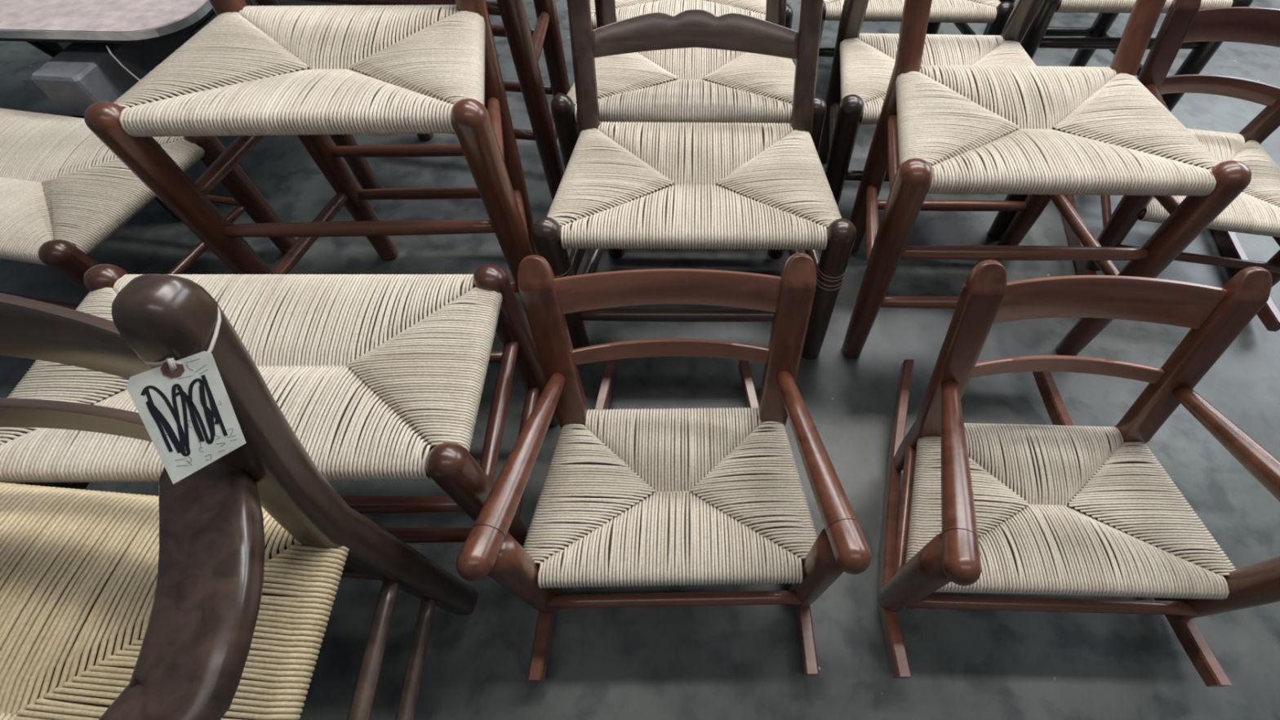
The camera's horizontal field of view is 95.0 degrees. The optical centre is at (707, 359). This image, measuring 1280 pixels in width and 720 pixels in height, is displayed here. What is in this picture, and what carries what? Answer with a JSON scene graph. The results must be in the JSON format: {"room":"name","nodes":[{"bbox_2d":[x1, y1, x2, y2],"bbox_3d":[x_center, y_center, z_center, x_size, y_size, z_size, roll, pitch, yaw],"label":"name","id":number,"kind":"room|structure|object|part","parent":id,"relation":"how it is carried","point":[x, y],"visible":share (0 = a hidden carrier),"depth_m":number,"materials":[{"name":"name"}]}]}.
{"room":"furniture store","nodes":[
{"label":"furniture store","id":0,"kind":"room"},
{"bbox_2d":[0,0,1279,719],"bbox_3d":[0.021,-1.004,2.098,10.000,0.001,10.000,1,56,0],"label":"floor","id":1,"kind":"structure","parent":0,"point":[703,662],"depth_m":1.28,"materials":[{"name":"grey concrete"}]},
{"bbox_2d":[0,107,296,310],"bbox_3d":[-1.486,-0.303,1.378,0.678,0.385,0.429,8,57,5],"label":"footstool","id":2,"kind":"object","parent":1,"relation":"on","point":[64,192],"visible":0.7,"depth_m":1.23,"materials":[{"name":"beige wicker"}]},
{"bbox_3d":[-1.241,-0.111,1.252,0.058,0.385,0.057,8,57,5],"label":"leg","id":3,"kind":"part","parent":2,"relation":"part of","materials":[{"name":"red wood"}]},
{"bbox_3d":[-1.484,-0.390,1.247,0.655,0.043,0.409,8,57,5],"label":"woven seat","id":4,"kind":"part","parent":2,"relation":"part of","materials":[{"name":"beige wicker"}]},
{"bbox_3d":[-1.149,-0.411,1.454,0.058,0.385,0.057,8,57,5],"label":"leg","id":5,"kind":"part","parent":2,"relation":"part of","materials":[{"name":"red wood"}]},
{"bbox_2d":[0,0,342,218],"bbox_3d":[-1.720,-0.857,1.675,1.125,0.500,0.782,1,56,0],"label":"work table","id":6,"kind":"object","parent":1,"relation":"on","point":[100,50],"visible":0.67,"depth_m":1.35,"materials":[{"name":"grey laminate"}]},
{"bbox_3d":[-2.177,-1.122,1.863,0.060,0.470,0.060,1,56,0],"label":"leg","id":7,"kind":"part","parent":6,"relation":"part of","materials":[{"name":"black metal"}]},
{"bbox_3d":[-1.490,-0.521,1.553,0.090,0.334,0.060,1,56,0],"label":"leg","id":8,"kind":"part","parent":6,"relation":"part of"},
{"bbox_2d":[0,273,478,719],"bbox_3d":[-0.742,0.370,0.652,0.716,0.863,0.581,4,56,2],"label":"armchair","id":9,"kind":"object","parent":1,"relation":"on","point":[211,596],"visible":0.92,"depth_m":0.61,"materials":[{"name":"brown wood"}]},
{"bbox_3d":[-0.744,0.364,0.602,0.687,0.049,0.470,4,56,2],"label":"woven seat","id":10,"kind":"part","parent":9,"relation":"part of","materials":[{"name":"beige wicker"}]},
{"bbox_3d":[-0.444,0.293,0.444,0.133,0.059,0.526,-2,56,-2],"label":"armrest","id":11,"kind":"part","parent":9,"relation":"part of","materials":[{"name":"brown wood"}]},
{"bbox_2d":[126,306,246,484],"bbox_3d":[-0.408,0.019,0.454,0.063,0.076,0.132,-8,57,-6],"label":"paper tag","id":12,"kind":"object","parent":9,"relation":"attached to","point":[188,416],"visible":0.98,"depth_m":0.45,"materials":[{"name":"white paper"}]},
{"bbox_3d":[-0.436,0.211,0.762,0.127,0.863,0.070,-39,65,-23],"label":"post","id":13,"kind":"part","parent":9,"relation":"part of","materials":[{"name":"brown wood"}]},
{"bbox_2d":[0,264,558,546],"bbox_3d":[-0.656,0.128,1.034,0.677,0.497,0.371,0,56,-1],"label":"bench","id":14,"kind":"object","parent":1,"relation":"on","point":[377,377],"visible":0.66,"depth_m":0.85,"materials":[{"name":"beige wicker"}]},
{"bbox_3d":[-0.966,0.260,0.942,0.055,0.497,0.054,0,56,-1],"label":"leg","id":15,"kind":"part","parent":14,"relation":"part of","materials":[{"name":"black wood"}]},
{"bbox_3d":[-0.963,-0.003,1.117,0.055,0.497,0.054,0,56,-1],"label":"leg","id":16,"kind":"part","parent":14,"relation":"part of","materials":[{"name":"red wood"}]},
{"bbox_3d":[-0.654,0.009,0.857,0.656,0.042,0.352,0,56,-1],"label":"woven seat","id":17,"kind":"part","parent":14,"relation":"part of","materials":[{"name":"beige wicker"}]},
{"bbox_3d":[-0.344,0.258,0.951,0.055,0.497,0.054,0,56,-1],"label":"leg","id":18,"kind":"part","parent":14,"relation":"part of","materials":[{"name":"red wood"}]},
{"bbox_3d":[-0.353,-0.005,1.127,0.055,0.497,0.054,0,56,-1],"label":"leg","id":19,"kind":"part","parent":14,"relation":"part of","materials":[{"name":"red wood"}]},
{"bbox_2d":[84,0,537,296],"bbox_3d":[-0.676,-0.484,1.149,0.626,0.990,0.457,-1,56,-2],"label":"chair","id":20,"kind":"object","parent":1,"relation":"on","point":[312,73],"visible":0.99,"depth_m":1.03,"materials":[{"name":"beige wicker"}]},
{"bbox_3d":[-0.954,-0.217,1.172,0.061,0.644,0.059,-1,56,-2],"label":"leg","id":21,"kind":"part","parent":20,"relation":"part of","materials":[{"name":"brown wood"}]},
{"bbox_3d":[-0.674,-0.525,1.033,0.597,0.043,0.375,-1,56,-2],"label":"woven seat","id":22,"kind":"part","parent":20,"relation":"part of","materials":[{"name":"beige wicker"}]},
{"bbox_3d":[-0.904,-0.600,1.223,0.069,0.990,0.150,-20,59,-13],"label":"post","id":23,"kind":"part","parent":20,"relation":"part of","materials":[{"name":"brown wood"}]},
{"bbox_3d":[-0.389,-0.230,1.189,0.061,0.644,0.059,-1,56,-2],"label":"leg","id":24,"kind":"part","parent":20,"relation":"part of","materials":[{"name":"brown wood"}]},
{"bbox_3d":[-0.460,-0.611,1.236,0.069,0.990,0.150,17,58,10],"label":"post","id":25,"kind":"part","parent":20,"relation":"part of","materials":[{"name":"brown wood"}]},
{"bbox_2d":[247,0,569,200],"bbox_3d":[-0.682,-0.936,1.390,0.636,1.087,0.447,6,56,4],"label":"chair","id":26,"kind":"object","parent":1,"relation":"on","point":[526,43],"visible":0.37,"depth_m":1.47,"materials":[{"name":"brown wood"}]},
{"bbox_3d":[-0.997,-0.710,1.443,0.055,0.740,0.054,6,56,4],"label":"leg","id":27,"kind":"part","parent":26,"relation":"part of","materials":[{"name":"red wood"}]},
{"bbox_3d":[-0.909,-1.064,1.486,0.061,1.064,0.138,12,57,7],"label":"post","id":28,"kind":"part","parent":26,"relation":"part of","materials":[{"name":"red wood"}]},
{"bbox_3d":[-0.421,-0.645,1.407,0.055,0.740,0.054,6,56,4],"label":"leg","id":29,"kind":"part","parent":26,"relation":"part of","materials":[{"name":"red wood"}]},
{"bbox_3d":[-0.421,-1.008,1.456,0.061,1.064,0.138,1,56,0],"label":"post","id":30,"kind":"part","parent":26,"relation":"part of","materials":[{"name":"red wood"}]},
{"bbox_2d":[456,253,871,682],"bbox_3d":[-0.062,0.160,1.003,0.540,0.525,0.644,-1,56,-1],"label":"rocking chair","id":31,"kind":"object","parent":1,"relation":"on","point":[629,497],"visible":1,"depth_m":0.96,"materials":[{"name":"brown wood"}]},
{"bbox_3d":[-0.277,0.147,0.876,0.047,0.114,0.376,8,57,4],"label":"armrest","id":32,"kind":"part","parent":31,"relation":"part of","materials":[{"name":"brown wood"}]},
{"bbox_3d":[-0.297,0.350,0.938,0.063,0.320,0.058,-1,56,-1],"label":"leg","id":33,"kind":"part","parent":31,"relation":"part of","materials":[{"name":"brown wood"}]},
{"bbox_3d":[-0.260,0.029,1.058,0.058,0.476,0.159,-11,57,-8],"label":"post","id":34,"kind":"part","parent":31,"relation":"part of","materials":[{"name":"brown wood"}]},
{"bbox_3d":[-0.061,0.223,1.004,0.490,0.039,0.314,-1,56,-1],"label":"woven seat","id":35,"kind":"part","parent":31,"relation":"part of","materials":[{"name":"beige wicker"}]},
{"bbox_3d":[0.132,0.025,1.066,0.058,0.476,0.159,10,57,6],"label":"post","id":36,"kind":"part","parent":31,"relation":"part of","materials":[{"name":"brown wood"}]},
{"bbox_3d":[0.180,0.345,0.947,0.063,0.320,0.058,-1,56,-1],"label":"leg","id":37,"kind":"part","parent":31,"relation":"part of","materials":[{"name":"brown wood"}]},
{"bbox_3d":[0.159,0.143,0.885,0.047,0.114,0.376,-9,57,-7],"label":"armrest","id":38,"kind":"part","parent":31,"relation":"part of","materials":[{"name":"brown wood"}]},
{"bbox_2d":[551,0,826,169],"bbox_3d":[-0.044,-0.716,1.462,0.639,0.736,0.395,0,56,-1],"label":"chair","id":39,"kind":"object","parent":1,"relation":"on","point":[690,85],"visible":0.49,"depth_m":1.41,"materials":[{"name":"beige wicker"}]},
{"bbox_3d":[-0.338,-0.486,1.498,0.055,0.414,0.054,0,56,-1],"label":"leg","id":40,"kind":"part","parent":39,"relation":"part of","materials":[{"name":"brown wood"}]},
{"bbox_3d":[-0.260,-0.854,1.552,0.066,0.736,0.053,0,56,-1],"label":"post","id":41,"kind":"part","parent":39,"relation":"part of","materials":[{"name":"brown wood"}]},
{"bbox_3d":[-0.044,-0.713,1.462,0.613,0.043,0.373,0,56,-1],"label":"woven seat","id":42,"kind":"part","parent":39,"relation":"part of","materials":[{"name":"beige wicker"}]},
{"bbox_3d":[0.171,-0.852,1.556,0.066,0.736,0.053,0,56,-1],"label":"post","id":43,"kind":"part","parent":39,"relation":"part of","materials":[{"name":"brown wood"}]},
{"bbox_3d":[0.246,-0.483,1.505,0.055,0.414,0.054,0,56,-1],"label":"leg","id":44,"kind":"part","parent":39,"relation":"part of","materials":[{"name":"brown wood"}]},
{"bbox_2d":[590,0,792,29],"bbox_3d":[-0.072,-1.210,1.722,0.630,0.851,0.510,1,56,0],"label":"chair","id":45,"kind":"object","parent":1,"relation":"on","point":[624,9],"visible":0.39,"depth_m":1.69,"materials":[{"name":"beige wicker"}]},
{"bbox_3d":[0.212,-0.888,1.791,0.055,0.386,0.054,1,56,0],"label":"leg","id":46,"kind":"part","parent":45,"relation":"part of","materials":[{"name":"brown wood"}]},
{"bbox_2d":[531,0,856,359],"bbox_3d":[-0.026,-0.495,1.201,0.621,0.927,0.585,0,56,-1],"label":"chair","id":47,"kind":"object","parent":1,"relation":"on","point":[623,185],"visible":0.98,"depth_m":1.22,"materials":[{"name":"beige wicker"}]},
{"bbox_3d":[-0.308,-0.140,1.259,0.057,0.427,0.055,0,56,-1],"label":"leg","id":48,"kind":"part","parent":47,"relation":"part of","materials":[{"name":"brown wood"}]},
{"bbox_3d":[-0.259,-0.638,1.293,0.066,0.927,0.244,0,56,-1],"label":"post","id":49,"kind":"part","parent":47,"relation":"part of","materials":[{"name":"brown wood"}]},
{"bbox_3d":[-0.026,-0.374,1.214,0.591,0.043,0.375,0,56,-1],"label":"woven seat","id":50,"kind":"part","parent":47,"relation":"part of","materials":[{"name":"beige wicker"}]},
{"bbox_3d":[0.205,-0.637,1.299,0.066,0.927,0.244,0,56,-1],"label":"post","id":51,"kind":"part","parent":47,"relation":"part of","materials":[{"name":"brown wood"}]},
{"bbox_3d":[0.253,-0.138,1.266,0.057,0.427,0.055,0,56,-1],"label":"leg","id":52,"kind":"part","parent":47,"relation":"part of","materials":[{"name":"brown wood"}]},
{"bbox_2d":[818,0,1014,57],"bbox_3d":[0.607,-1.284,1.782,0.615,0.851,0.510,1,56,0],"label":"chair","id":53,"kind":"object","parent":1,"relation":"on","point":[997,13],"visible":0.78,"depth_m":1.74,"materials":[{"name":"beige wicker"}]},
{"bbox_3d":[0.322,-0.962,1.859,0.055,0.357,0.054,1,56,0],"label":"leg","id":54,"kind":"part","parent":53,"relation":"part of","materials":[{"name":"brown wood"}]},
{"bbox_3d":[0.605,-1.184,1.842,0.589,0.043,0.392,1,56,0],"label":"woven seat","id":55,"kind":"part","parent":53,"relation":"part of","materials":[{"name":"beige wicker"}]},
{"bbox_3d":[0.826,-1.424,1.878,0.053,0.851,0.143,9,57,5],"label":"post","id":56,"kind":"part","parent":53,"relation":"part of","materials":[{"name":"brown wood"}]},
{"bbox_3d":[0.882,-0.954,1.862,0.055,0.357,0.054,1,56,0],"label":"leg","id":57,"kind":"part","parent":53,"relation":"part of","materials":[{"name":"brown wood"}]},
{"bbox_2d":[817,0,1044,239],"bbox_3d":[0.586,-0.718,1.448,0.561,0.776,0.387,1,56,0],"label":"chair","id":58,"kind":"object","parent":1,"relation":"on","point":[863,64],"visible":0.45,"depth_m":1.49,"materials":[{"name":"beige wicker"}]},
{"bbox_3d":[0.370,-0.847,1.531,0.061,0.776,0.083,1,56,0],"label":"post","id":59,"kind":"part","parent":58,"relation":"part of","materials":[{"name":"brown wood"}]},
{"bbox_3d":[0.331,-0.485,1.503,0.058,0.420,0.057,1,56,0],"label":"leg","id":60,"kind":"part","parent":58,"relation":"part of","materials":[{"name":"brown wood"}]},
{"bbox_3d":[0.586,-0.711,1.461,0.536,0.043,0.370,1,56,0],"label":"woven seat","id":61,"kind":"part","parent":58,"relation":"part of","materials":[{"name":"beige wicker"}]},
{"bbox_3d":[0.834,-0.478,1.506,0.058,0.420,0.057,1,56,0],"label":"leg","id":62,"kind":"part","parent":58,"relation":"part of","materials":[{"name":"brown wood"}]},
{"bbox_3d":[0.804,-0.841,1.534,0.061,0.776,0.083,1,56,0],"label":"post","id":63,"kind":"part","parent":58,"relation":"part of","materials":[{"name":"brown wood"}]},
{"bbox_2d":[841,0,1251,358],"bbox_3d":[0.629,-0.457,1.187,0.609,0.924,0.492,0,56,-1],"label":"chair","id":64,"kind":"object","parent":1,"relation":"on","point":[1045,134],"visible":1,"depth_m":1.12,"materials":[{"name":"beige wicker"}]},
{"bbox_3d":[0.354,-0.179,1.215,0.063,0.560,0.061,0,56,-1],"label":"leg","id":65,"kind":"part","parent":64,"relation":"part of","materials":[{"name":"brown wood"}]},
{"bbox_3d":[0.405,-0.594,1.275,0.055,0.924,0.134,-3,56,-3],"label":"post","id":66,"kind":"part","parent":64,"relation":"part of","materials":[{"name":"brown wood"}]},
{"bbox_3d":[0.630,-0.450,1.112,0.579,0.043,0.372,0,56,-1],"label":"woven seat","id":67,"kind":"part","parent":64,"relation":"part of","materials":[{"name":"beige wicker"}]},
{"bbox_3d":[0.852,-0.592,1.280,0.055,0.924,0.134,4,56,2],"label":"post","id":68,"kind":"part","parent":64,"relation":"part of","materials":[{"name":"brown wood"}]},
{"bbox_3d":[0.900,-0.176,1.221,0.063,0.560,0.061,0,56,-1],"label":"leg","id":69,"kind":"part","parent":64,"relation":"part of","materials":[{"name":"brown wood"}]},
{"bbox_2d":[877,259,1279,687],"bbox_3d":[0.606,0.162,0.989,0.596,0.561,0.640,1,56,0],"label":"rocking chair","id":70,"kind":"object","parent":1,"relation":"on","point":[1063,508],"visible":1,"depth_m":0.98,"materials":[{"name":"brown wood"}]},
{"bbox_3d":[0.335,0.355,0.938,0.060,0.328,0.059,1,56,0],"label":"leg","id":71,"kind":"part","parent":70,"relation":"part of","materials":[{"name":"brown wood"}]},
{"bbox_3d":[0.417,0.041,1.038,0.061,0.512,0.120,1,56,0],"label":"post","id":72,"kind":"part","parent":70,"relation":"part of","materials":[{"name":"brown wood"}]},
{"bbox_3d":[0.373,0.154,0.871,0.047,0.114,0.378,14,57,8],"label":"armrest","id":73,"kind":"part","parent":70,"relation":"part of","materials":[{"name":"brown wood"}]},
{"bbox_3d":[0.604,0.253,1.028,0.548,0.040,0.307,1,56,0],"label":"woven seat","id":74,"kind":"part","parent":70,"relation":"part of","materials":[{"name":"beige wicker"}]},
{"bbox_3d":[0.802,0.051,1.036,0.061,0.512,0.120,1,56,0],"label":"post","id":75,"kind":"part","parent":70,"relation":"part of","materials":[{"name":"brown wood"}]},
{"bbox_3d":[0.867,0.368,0.936,0.060,0.328,0.059,1,56,0],"label":"leg","id":76,"kind":"part","parent":70,"relation":"part of","materials":[{"name":"brown wood"}]},
{"bbox_3d":[0.838,0.166,0.869,0.047,0.114,0.378,-11,57,-8],"label":"armrest","id":77,"kind":"part","parent":70,"relation":"part of","materials":[{"name":"brown wood"}]},
{"bbox_2d":[982,0,1253,111],"bbox_3d":[1.146,-1.123,1.683,0.559,0.853,0.519,0,56,-1],"label":"chair","id":78,"kind":"object","parent":1,"relation":"on","point":[1096,37],"visible":0.48,"depth_m":1.61,"materials":[{"name":"brown wood"}]},
{"bbox_3d":[0.948,-1.273,1.780,0.067,0.853,0.149,-21,59,-14],"label":"post","id":79,"kind":"part","parent":78,"relation":"part of","materials":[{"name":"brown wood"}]},
{"bbox_3d":[0.893,-0.827,1.704,0.055,0.479,0.054,0,56,-1],"label":"leg","id":80,"kind":"part","parent":78,"relation":"part of","materials":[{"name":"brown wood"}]},
{"bbox_3d":[1.340,-1.274,1.786,0.067,0.853,0.149,21,58,13],"label":"post","id":81,"kind":"part","parent":78,"relation":"part of","materials":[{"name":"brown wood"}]},
{"bbox_3d":[1.146,-1.091,1.639,0.534,0.043,0.401,0,56,-1],"label":"woven seat","id":82,"kind":"part","parent":78,"relation":"part of","materials":[{"name":"beige wicker"}]},
{"bbox_3d":[1.398,-0.827,1.711,0.055,0.479,0.054,0,56,-1],"label":"leg","id":83,"kind":"part","parent":78,"relation":"part of","materials":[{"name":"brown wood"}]},
{"bbox_2d":[1062,0,1279,331],"bbox_3d":[1.263,-0.523,1.446,0.495,0.578,0.672,8,57,5],"label":"rocking chair","id":84,"kind":"object","parent":1,"relation":"on","point":[1255,211],"visible":0.54,"depth_m":1.44,"materials":[{"name":"brown wood"}]},
{"bbox_3d":[1.022,-0.353,1.429,0.058,0.318,0.084,-17,58,-12],"label":"leg","id":85,"kind":"part","parent":84,"relation":"part of","materials":[{"name":"red wood"}]},
{"bbox_3d":[1.228,-0.324,1.379,0.416,0.020,0.020,8,57,5],"label":"seat rail","id":86,"kind":"part","parent":84,"relation":"part of","materials":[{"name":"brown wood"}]},
{"bbox_3d":[1.064,-0.570,1.363,0.047,0.077,0.376,17,58,10],"label":"armrest","id":87,"kind":"part","parent":84,"relation":"part of","materials":[{"name":"red wood"}]},
{"bbox_3d":[1.112,-0.678,1.518,0.099,0.529,0.050,8,57,5],"label":"post","id":88,"kind":"part","parent":84,"relation":"part of","materials":[{"name":"red wood"}]},
{"bbox_3d":[1.257,-0.465,1.471,0.446,0.039,0.376,8,57,5],"label":"woven seat","id":89,"kind":"part","parent":84,"relation":"part of","materials":[{"name":"beige wicker"}]},
{"bbox_3d":[1.462,-0.627,1.488,0.099,0.529,0.050,8,57,5],"label":"post","id":90,"kind":"part","parent":84,"relation":"part of","materials":[{"name":"red wood"}]},
{"bbox_3d":[1.440,-0.292,1.394,0.058,0.318,0.084,35,62,20],"label":"leg","id":91,"kind":"part","parent":84,"relation":"part of","materials":[{"name":"red wood"}]}
]}

